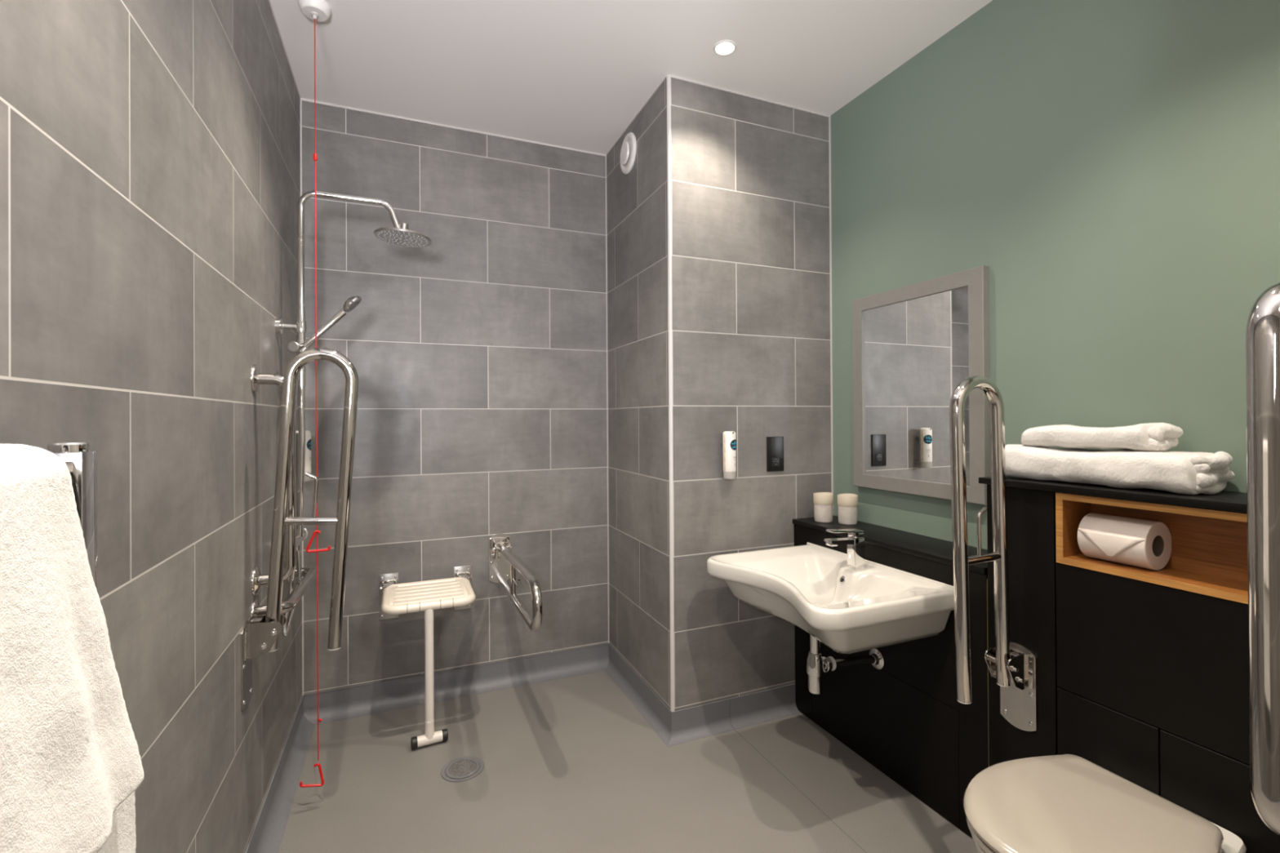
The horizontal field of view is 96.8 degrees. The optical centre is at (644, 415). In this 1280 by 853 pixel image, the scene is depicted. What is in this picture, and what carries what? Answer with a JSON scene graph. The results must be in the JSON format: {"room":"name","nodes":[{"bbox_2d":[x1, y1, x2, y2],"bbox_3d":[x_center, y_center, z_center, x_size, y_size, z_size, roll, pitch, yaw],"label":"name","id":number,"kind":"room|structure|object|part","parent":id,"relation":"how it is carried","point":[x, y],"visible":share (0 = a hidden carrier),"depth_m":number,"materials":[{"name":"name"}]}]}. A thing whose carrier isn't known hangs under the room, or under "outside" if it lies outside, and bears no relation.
{"room":"accessible bathroom","nodes":[
{"label":"accessible bathroom","id":0,"kind":"room"},
{"bbox_2d":[0,0,302,852],"bbox_3d":[-0.726,-0.040,0.534,0.120,2.655,4.291,0,0,-23],"label":"wall","id":1,"kind":"structure","parent":0,"point":[150,149],"depth_m":1.05,"materials":[{"name":"tile"}]},
{"bbox_2d":[47,441,97,597],"bbox_3d":[-0.554,0.382,0.384,0.077,0.708,0.545,0,0,-23],"label":"towel rail","id":2,"kind":"object","parent":1,"relation":"attached to","point":[81,462],"visible":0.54,"depth_m":0.63,"materials":[{"name":"silver metal"}]},
{"bbox_2d":[0,444,142,852],"bbox_3d":[-0.507,0.359,0.397,0.129,0.669,0.505,0,0,-23],"label":"bath towel","id":3,"kind":"object","parent":2,"relation":"hanging from","point":[71,771],"visible":1,"depth_m":0.48,"materials":[{"name":"white fabric"}]},
{"bbox_2d":[250,364,296,595],"bbox_3d":[-1.088,0.186,1.675,0.104,0.671,0.084,0,0,-23],"label":"grab bar","id":4,"kind":"object","parent":1,"relation":"attached to","point":[258,580],"visible":0.65,"depth_m":1.67,"materials":[{"name":"silver metal"}]},
{"bbox_2d":[244,695,315,852],"bbox_3d":[-0.638,1.232,0.563,0.054,0.110,4.051,0,0,-23],"label":"baseboard","id":5,"kind":"structure","parent":1,"relation":"attached to","point":[268,833],"depth_m":1.91,"materials":[{"name":"grey plastic"}]},
{"bbox_2d":[250,567,316,616],"bbox_3d":[-1.191,0.581,1.914,0.100,0.100,0.622,0,0,-23],"label":"grab bar","id":6,"kind":"object","parent":1,"relation":"attached to","point":[308,575],"visible":0.57,"depth_m":1.76,"materials":[{"name":"silver metal"}]},
{"bbox_2d":[268,0,301,98],"bbox_3d":[-0.677,-1.366,0.564,0.004,0.004,4.051,0,0,-23],"label":"trim","id":7,"kind":"structure","parent":1,"relation":"attached to","point":[269,2],"depth_m":2.09,"materials":[{"name":"grey"}]},
{"bbox_2d":[240,347,359,710],"bbox_3d":[-0.965,0.301,1.611,0.280,0.992,0.100,0,0,-23],"label":"grab rail","id":8,"kind":"object","parent":1,"relation":"attached to","point":[260,635],"visible":1,"depth_m":1.59,"materials":[{"name":"metal"}]},
{"bbox_3d":[-1.090,0.680,1.556,0.004,0.236,0.100,0,0,-23],"label":"wall plate","id":9,"kind":"part","parent":8,"relation":"part of","materials":[{"name":"metal"}]},
{"bbox_2d":[295,430,311,483],"bbox_3d":[-1.311,0.154,2.163,0.076,0.196,0.057,0,0,-23],"label":"soap dispenser","id":10,"kind":"object","parent":1,"relation":"attached to","point":[308,433],"visible":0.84,"depth_m":2.15,"materials":[{"name":"plastic"}]},
{"bbox_2d":[275,190,431,636],"bbox_3d":[-1.033,-0.021,2.050,0.502,1.543,0.306,0,0,-23],"label":"shower","id":11,"kind":"object","parent":1,"relation":"attached to","point":[400,235],"visible":0.67,"depth_m":1.98,"materials":[{"name":"silver metal"}]},
{"bbox_3d":[-1.204,-0.236,1.953,0.037,0.037,0.024,0,0,-9],"label":"holder knob","id":12,"kind":"part","parent":11,"relation":"part of","materials":[{"name":"metal"}]},
{"bbox_3d":[-1.265,0.432,2.092,0.049,0.049,0.041,0,0,-23],"label":"valve knob","id":13,"kind":"part","parent":11,"relation":"part of","materials":[{"name":"silver metal"}]},
{"bbox_2d":[302,100,608,694],"bbox_3d":[-0.852,-0.031,2.747,1.380,2.655,0.120,0,0,-23],"label":"wall","id":14,"kind":"structure","parent":0,"point":[477,353],"depth_m":2.67,"materials":[{"name":"tile"}]},
{"bbox_2d":[300,100,303,696],"bbox_3d":[-1.461,-0.083,2.422,0.006,2.546,0.002,0,0,-23],"label":"trim","id":15,"kind":"structure","parent":14,"relation":"attached to","point":[300,100],"depth_m":2.42,"materials":[{"name":"grey metal"}]},
{"bbox_2d":[379,565,475,749],"bbox_3d":[-0.916,0.998,2.412,0.395,0.585,0.435,0,0,-23],"label":"shower seat","id":16,"kind":"object","parent":14,"relation":"attached to","point":[396,598],"visible":1,"depth_m":2.27,"materials":[{"name":"beige plastic"}]},
{"bbox_3d":[-1.147,0.809,2.549,0.078,0.202,0.004,0,0,-23],"label":"wall plate","id":17,"kind":"part","parent":16,"relation":"part of","materials":[{"name":"metal"}]},
{"bbox_3d":[-0.905,0.748,2.379,0.353,0.035,0.345,0,0,-23],"label":"seat frame","id":18,"kind":"part","parent":16,"relation":"part of","materials":[{"name":"beige plastic"}]},
{"bbox_3d":[-0.847,1.002,2.234,0.034,0.495,0.034,0,0,-23],"label":"leg","id":19,"kind":"part","parent":16,"relation":"part of","materials":[{"name":"beige metal"}]},
{"bbox_3d":[-0.856,0.808,2.673,0.078,0.202,0.004,0,0,-23],"label":"wall plate","id":20,"kind":"part","parent":16,"relation":"part of","materials":[{"name":"metal"}]},
{"bbox_2d":[300,97,606,156],"bbox_3d":[-0.836,-1.354,2.695,1.380,0.008,0.004,0,0,-23],"label":"trim","id":21,"kind":"structure","parent":14,"relation":"attached to","point":[301,99],"depth_m":2.66,"materials":[{"name":"grey"}]},
{"bbox_2d":[303,643,609,724],"bbox_3d":[-0.810,1.242,2.662,1.380,0.110,0.054,0,0,-23],"label":"baseboard","id":22,"kind":"structure","parent":14,"relation":"attached to","point":[363,700],"depth_m":2.64,"materials":[{"name":"grey plastic"}]},
{"bbox_2d":[488,533,542,631],"bbox_3d":[-0.533,0.684,2.349,0.100,0.237,0.859,0,0,-23],"label":"grab rail","id":23,"kind":"object","parent":14,"relation":"attached to","point":[504,565],"visible":1,"depth_m":2.40,"materials":[{"name":"metal"}]},
{"bbox_3d":[-0.699,0.687,2.740,0.100,0.237,0.004,0,0,-23],"label":"wall plate","id":24,"kind":"part","parent":23,"relation":"part of","materials":[{"name":"metal"}]},
{"bbox_2d":[605,156,608,643],"bbox_3d":[-0.196,-0.088,2.960,0.004,2.546,0.002,0,0,-23],"label":"trim","id":25,"kind":"structure","parent":14,"relation":"attached to","point":[606,157],"depth_m":2.96,"materials":[{"name":"grey metal"}]},
{"bbox_2d":[278,670,977,852],"bbox_3d":[0.349,1.333,0.982,2.438,0.100,4.291,0,0,-23],"label":"floor","id":26,"kind":"structure","parent":0,"point":[571,765],"depth_m":1.96,"materials":[{"name":"grey plastic"}]},
{"bbox_2d":[440,755,484,782],"bbox_3d":[-0.667,1.290,2.080,0.151,0.006,0.151,0,0,-23],"label":"floor drain","id":27,"kind":"object","parent":26,"relation":"on","point":[461,769],"visible":1,"depth_m":2.07,"materials":[{"name":"grey plastic"}]},
{"bbox_2d":[792,515,988,838],"bbox_3d":[0.929,0.866,2.127,0.227,0.832,0.898,0,0,-23],"label":"panelling","id":28,"kind":"object","parent":26,"relation":"on","point":[904,717],"visible":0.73,"depth_m":1.93,"materials":[{"name":"black laminate"}]},
{"bbox_3d":[0.688,0.880,2.451,0.018,0.810,0.111,0,0,-23],"label":"panel","id":29,"kind":"part","parent":28,"relation":"part of","materials":[{"name":"black laminate"}]},
{"bbox_2d":[813,492,833,522],"bbox_3d":[0.765,0.391,2.434,0.082,0.120,0.082,0,0,-23],"label":"tumbler","id":30,"kind":"object","parent":28,"relation":"on","point":[823,501],"visible":1,"depth_m":2.40,"materials":[{"name":"ceramic"}]},
{"bbox_2d":[706,542,954,653],"bbox_3d":[0.595,0.620,1.974,0.522,0.174,0.722,0,0,-23],"label":"basin","id":31,"kind":"object","parent":28,"relation":"attached to","point":[811,587],"visible":0.98,"depth_m":1.91,"materials":[{"name":"white ceramic"}]},
{"bbox_2d":[824,528,864,570],"bbox_3d":[0.714,0.479,2.032,0.148,0.149,0.042,0,0,-23],"label":"tap","id":32,"kind":"object","parent":31,"relation":"on","point":[855,541],"visible":1,"depth_m":2.03,"materials":[{"name":"silver metal"}]},
{"bbox_3d":[0.703,0.450,2.028,0.124,0.026,0.040,0,0,-23],"label":"spout","id":33,"kind":"part","parent":32,"relation":"part of","materials":[{"name":"silver metal"}]},
{"bbox_3d":[0.716,0.412,2.034,0.138,0.016,0.040,0,0,-23],"label":"lever plate","id":34,"kind":"part","parent":32,"relation":"part of","materials":[{"name":"silver metal"}]},
{"bbox_3d":[0.761,0.428,2.053,0.040,0.018,0.038,0,0,-23],"label":"lever","id":35,"kind":"part","parent":32,"relation":"part of","materials":[{"name":"silver metal"}]},
{"bbox_2d":[806,634,884,694],"bbox_3d":[0.700,0.827,2.004,0.308,0.244,0.070,0,0,-23],"label":"trap","id":36,"kind":"object","parent":31,"relation":"attached to","point":[816,664],"visible":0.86,"depth_m":1.95,"materials":[{"name":"silver metal"}]},
{"bbox_2d":[808,675,822,694],"bbox_3d":[0.586,0.918,1.954,0.047,0.065,0.047,0,0,-23],"label":"cup","id":37,"kind":"object","parent":36,"relation":"on","point":[815,682],"depth_m":1.93,"materials":[{"name":"silver metal"}]},
{"bbox_2d":[828,656,836,671],"bbox_3d":[0.649,0.864,1.982,0.010,0.046,0.046,0,0,-23],"label":"washer","id":38,"kind":"object","parent":36,"relation":"in","point":[833,661],"depth_m":1.97,"materials":[{"name":"white plastic"}]},
{"bbox_2d":[836,493,857,524],"bbox_3d":[0.850,0.391,2.382,0.082,0.120,0.082,0,0,-23],"label":"tumbler","id":39,"kind":"object","parent":28,"relation":"on","point":[847,504],"visible":1,"depth_m":2.35,"materials":[{"name":"ceramic"}]},
{"bbox_3d":[0.846,1.099,2.081,0.018,0.366,0.689,0,0,-23],"label":"panel","id":40,"kind":"part","parent":28,"relation":"part of","materials":[{"name":"black laminate"}]},
{"bbox_3d":[0.862,0.694,2.039,0.018,0.443,0.785,0,0,-23],"label":"panel","id":41,"kind":"part","parent":28,"relation":"part of","materials":[{"name":"black laminate"}]},
{"bbox_3d":[1.000,1.097,1.720,0.018,0.366,0.095,0,0,-23],"label":"panel","id":42,"kind":"part","parent":28,"relation":"part of","materials":[{"name":"black laminate"}]},
{"bbox_2d":[963,754,1246,852],"bbox_3d":[0.926,1.047,1.183,0.534,0.464,0.376,0,0,-23],"label":"toilet","id":43,"kind":"object","parent":26,"relation":"on","point":[1065,803],"visible":1,"depth_m":1.16,"materials":[{"name":"white ceramic"}]},
{"bbox_3d":[0.932,1.072,1.186,0.522,0.414,0.366,0,0,-23],"label":"bowl","id":44,"kind":"part","parent":43,"relation":"part of","materials":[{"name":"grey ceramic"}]},
{"bbox_2d":[986,484,1279,852],"bbox_3d":[1.276,0.738,1.318,0.221,1.079,0.863,0,0,-23],"label":"wall panel","id":45,"kind":"object","parent":26,"relation":"on","point":[1143,673],"visible":0.73,"depth_m":1.34,"materials":[{"name":"black laminate"}]},
{"bbox_2d":[949,375,1036,731],"bbox_3d":[0.925,0.382,1.540,0.252,0.981,0.100,0,0,-23],"label":"grab rail","id":46,"kind":"object","parent":45,"relation":"attached to","point":[1013,666],"visible":1,"depth_m":1.54,"materials":[{"name":"metal"}]},
{"bbox_3d":[1.042,0.754,1.587,0.004,0.235,0.100,0,0,-23],"label":"wall plate","id":47,"kind":"part","parent":46,"relation":"part of","materials":[{"name":"metal"}]},
{"bbox_3d":[1.054,0.740,1.589,0.018,1.078,0.187,0,0,-23],"label":"panel","id":48,"kind":"part","parent":45,"relation":"part of","materials":[{"name":"black laminate"}]},
{"bbox_3d":[1.136,0.996,1.397,0.018,0.564,0.218,0,0,-23],"label":"panel","id":49,"kind":"part","parent":45,"relation":"part of","materials":[{"name":"black laminate"}]},
{"bbox_2d":[978,475,1247,513],"bbox_3d":[1.265,0.188,1.324,0.231,0.018,0.878,0,0,-23],"label":"countertop","id":50,"kind":"structure","parent":45,"relation":"on","point":[1233,501],"depth_m":1.32,"materials":[{"name":"black"}]},
{"bbox_2d":[1005,444,1233,494],"bbox_3d":[1.204,0.131,1.496,0.190,0.097,0.490,0,0,-23],"label":"folded towel","id":51,"kind":"object","parent":50,"relation":"on","point":[1178,472],"visible":0.95,"depth_m":1.38,"materials":[{"name":"white fabric"}]},
{"bbox_2d":[1018,422,1182,451],"bbox_3d":[1.198,0.052,1.514,0.146,0.068,0.333,0,0,-23],"label":"folded towel","id":52,"kind":"object","parent":51,"relation":"on","point":[1161,436],"visible":1,"depth_m":1.44,"materials":[{"name":"white fabric"}]},
{"bbox_2d":[1077,512,1171,570],"bbox_3d":[1.188,0.309,1.413,0.118,0.115,0.145,0,0,-23],"label":"toilet roll","id":53,"kind":"object","parent":45,"relation":"in","point":[1140,543],"visible":1,"depth_m":1.37,"materials":[{"name":"beige paper"}]},
{"bbox_3d":[1.222,0.548,1.191,0.018,0.324,0.669,0,0,-23],"label":"panel","id":54,"kind":"part","parent":45,"relation":"part of","materials":[{"name":"black laminate"}]},
{"bbox_3d":[1.268,0.994,1.088,0.018,0.564,0.448,0,0,-23],"label":"panel","id":55,"kind":"part","parent":45,"relation":"part of","materials":[{"name":"black laminate"}]},
{"bbox_2d":[270,0,992,154],"bbox_3d":[0.332,-1.422,0.993,2.438,0.100,4.291,0,0,-23],"label":"ceiling","id":56,"kind":"structure","parent":0,"point":[569,73],"depth_m":2.14,"materials":[{"name":"white paint"}]},
{"bbox_2d":[297,0,330,787],"bbox_3d":[-1.087,-0.070,1.876,0.098,2.580,0.094,0,0,-23],"label":"pull cord","id":57,"kind":"object","parent":56,"relation":"hanging from","point":[315,10],"visible":1,"depth_m":1.87,"materials":[{"name":"red fabric"}]},
{"bbox_3d":[-1.091,1.182,1.863,0.070,0.076,0.013,0,0,-25],"label":"pull handle","id":58,"kind":"part","parent":57,"relation":"part of","materials":[{"name":"red plastic"}]},
{"bbox_3d":[-1.084,-0.090,1.877,0.005,2.450,0.003,0,0,-23],"label":"cord","id":59,"kind":"part","parent":57,"relation":"part of","materials":[{"name":"red fabric"}]},
{"bbox_3d":[-1.076,0.413,1.874,0.072,0.071,0.014,0,0,-23],"label":"pull handle","id":60,"kind":"part","parent":57,"relation":"part of","materials":[{"name":"red plastic"}]},
{"bbox_2d":[297,0,330,21],"bbox_3d":[-1.093,-1.337,1.881,0.094,0.047,0.094,0,0,-23],"label":"switch","id":61,"kind":"object","parent":56,"relation":"attached to","point":[315,10],"depth_m":1.87,"materials":[{"name":"white plastic"}]},
{"bbox_2d":[713,40,736,55],"bbox_3d":[0.297,-1.365,2.111,0.086,0.006,0.086,0,0,-23],"label":"recessed light","id":62,"kind":"object","parent":56,"relation":"in","point":[725,47],"visible":1,"depth_m":2.10,"materials":[{"name":"white plastic"}]},
{"bbox_2d":[606,78,670,709],"bbox_3d":[-0.049,-0.036,2.685,0.050,2.655,0.864,0,0,-23],"label":"wall","id":63,"kind":"structure","parent":0,"point":[637,219],"depth_m":2.55,"materials":[{"name":"tile"}]},
{"bbox_2d":[620,132,636,173],"bbox_3d":[-0.087,-1.230,2.662,0.029,0.182,0.182,0,0,-23],"label":"air vent","id":64,"kind":"object","parent":63,"relation":"in","point":[628,152],"visible":1,"depth_m":2.64,"materials":[{"name":"white plastic"}]},
{"bbox_2d":[605,75,666,155],"bbox_3d":[-0.059,-1.362,2.626,0.004,0.004,0.740,0,0,-23],"label":"trim","id":65,"kind":"structure","parent":63,"relation":"attached to","point":[663,80],"depth_m":2.56,"materials":[{"name":"grey"}]},
{"bbox_2d":[605,644,671,746],"bbox_3d":[-0.049,1.237,2.585,0.039,0.110,0.791,0,0,-23],"label":"baseboard","id":66,"kind":"structure","parent":63,"relation":"attached to","point":[652,708],"depth_m":2.52,"materials":[{"name":"grey plastic"}]},
{"bbox_2d":[666,75,674,711],"bbox_3d":[0.103,-0.093,2.277,0.014,2.546,0.014,0,0,-23],"label":"trim","id":67,"kind":"structure","parent":63,"relation":"attached to","point":[668,77],"depth_m":2.27,"materials":[{"name":"grey metal"}]},
{"bbox_2d":[671,77,831,711],"bbox_3d":[0.471,-0.040,2.455,0.810,2.655,0.050,0,0,-23],"label":"wall pier","id":68,"kind":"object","parent":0,"point":[750,176],"visible":0.71,"depth_m":2.40,"materials":[{"name":"tile"}]},
{"bbox_2d":[720,431,736,479],"bbox_3d":[0.342,0.162,2.330,0.057,0.196,0.076,0,0,-23],"label":"soap dispenser","id":69,"kind":"object","parent":68,"relation":"attached to","point":[728,442],"visible":1,"depth_m":2.30,"materials":[{"name":"plastic"}]},
{"bbox_2d":[667,683,799,746],"bbox_3d":[0.373,1.233,2.357,0.638,0.110,0.039,0,0,-23],"label":"baseboard","id":70,"kind":"object","parent":68,"relation":"attached to","point":[700,722],"visible":1,"depth_m":2.36,"materials":[{"name":"grey plastic"}]},
{"bbox_2d":[670,74,831,117],"bbox_3d":[0.474,-1.363,2.435,0.808,0.008,0.004,0,0,-23],"label":"trim","id":71,"kind":"structure","parent":68,"relation":"attached to","point":[671,76],"depth_m":2.42,"materials":[{"name":"grey"}]},
{"bbox_2d":[766,436,783,471],"bbox_3d":[0.565,0.165,2.461,0.086,0.150,0.009,0,0,-23],"label":"socket","id":72,"kind":"object","parent":68,"relation":"attached to","point":[775,445],"visible":1,"depth_m":2.46,"materials":[{"name":"black plastic"}]},
{"bbox_2d":[830,0,1279,563],"bbox_3d":[1.567,-0.052,1.063,0.120,2.655,3.470,0,0,-23],"label":"wall","id":73,"kind":"structure","parent":0,"point":[1113,166],"depth_m":1.64,"materials":[{"name":"green paint"}]},
{"bbox_2d":[828,117,833,515],"bbox_3d":[0.848,-0.459,2.588,0.008,1.821,0.004,0,0,-23],"label":"trim","id":74,"kind":"structure","parent":73,"relation":"attached to","point":[829,125],"depth_m":2.59,"materials":[{"name":"grey"}]},
{"bbox_2d":[852,265,990,505],"bbox_3d":[1.018,-0.100,2.162,0.029,0.794,0.597,0,0,-23],"label":"wall mirror","id":75,"kind":"object","parent":73,"relation":"attached to","point":[913,344],"visible":0.88,"depth_m":2.12,"materials":[{"name":"grey paint"}]},
{"bbox_2d":[862,285,969,486],"bbox_3d":[1.015,-0.100,2.161,0.005,0.694,0.497,0,0,-23],"label":"mirror glass","id":76,"kind":"object","parent":75,"relation":"attached to","point":[916,345],"depth_m":2.15,"materials":[{"name":"grey"}]},
{"bbox_3d":[1.407,-0.055,0.074,0.949,2.655,1.534,0,0,-23],"label":"wall","id":77,"kind":"structure","parent":0,"visible":0},
{"bbox_2d":[1245,282,1279,835],"bbox_3d":[0.631,0.139,0.554,0.107,0.550,0.040,0,0,-23],"label":"grab bar","id":78,"kind":"object","parent":77,"relation":"attached to","point":[1263,325],"visible":1,"depth_m":0.54,"materials":[{"name":"silver metal"}]}
]}

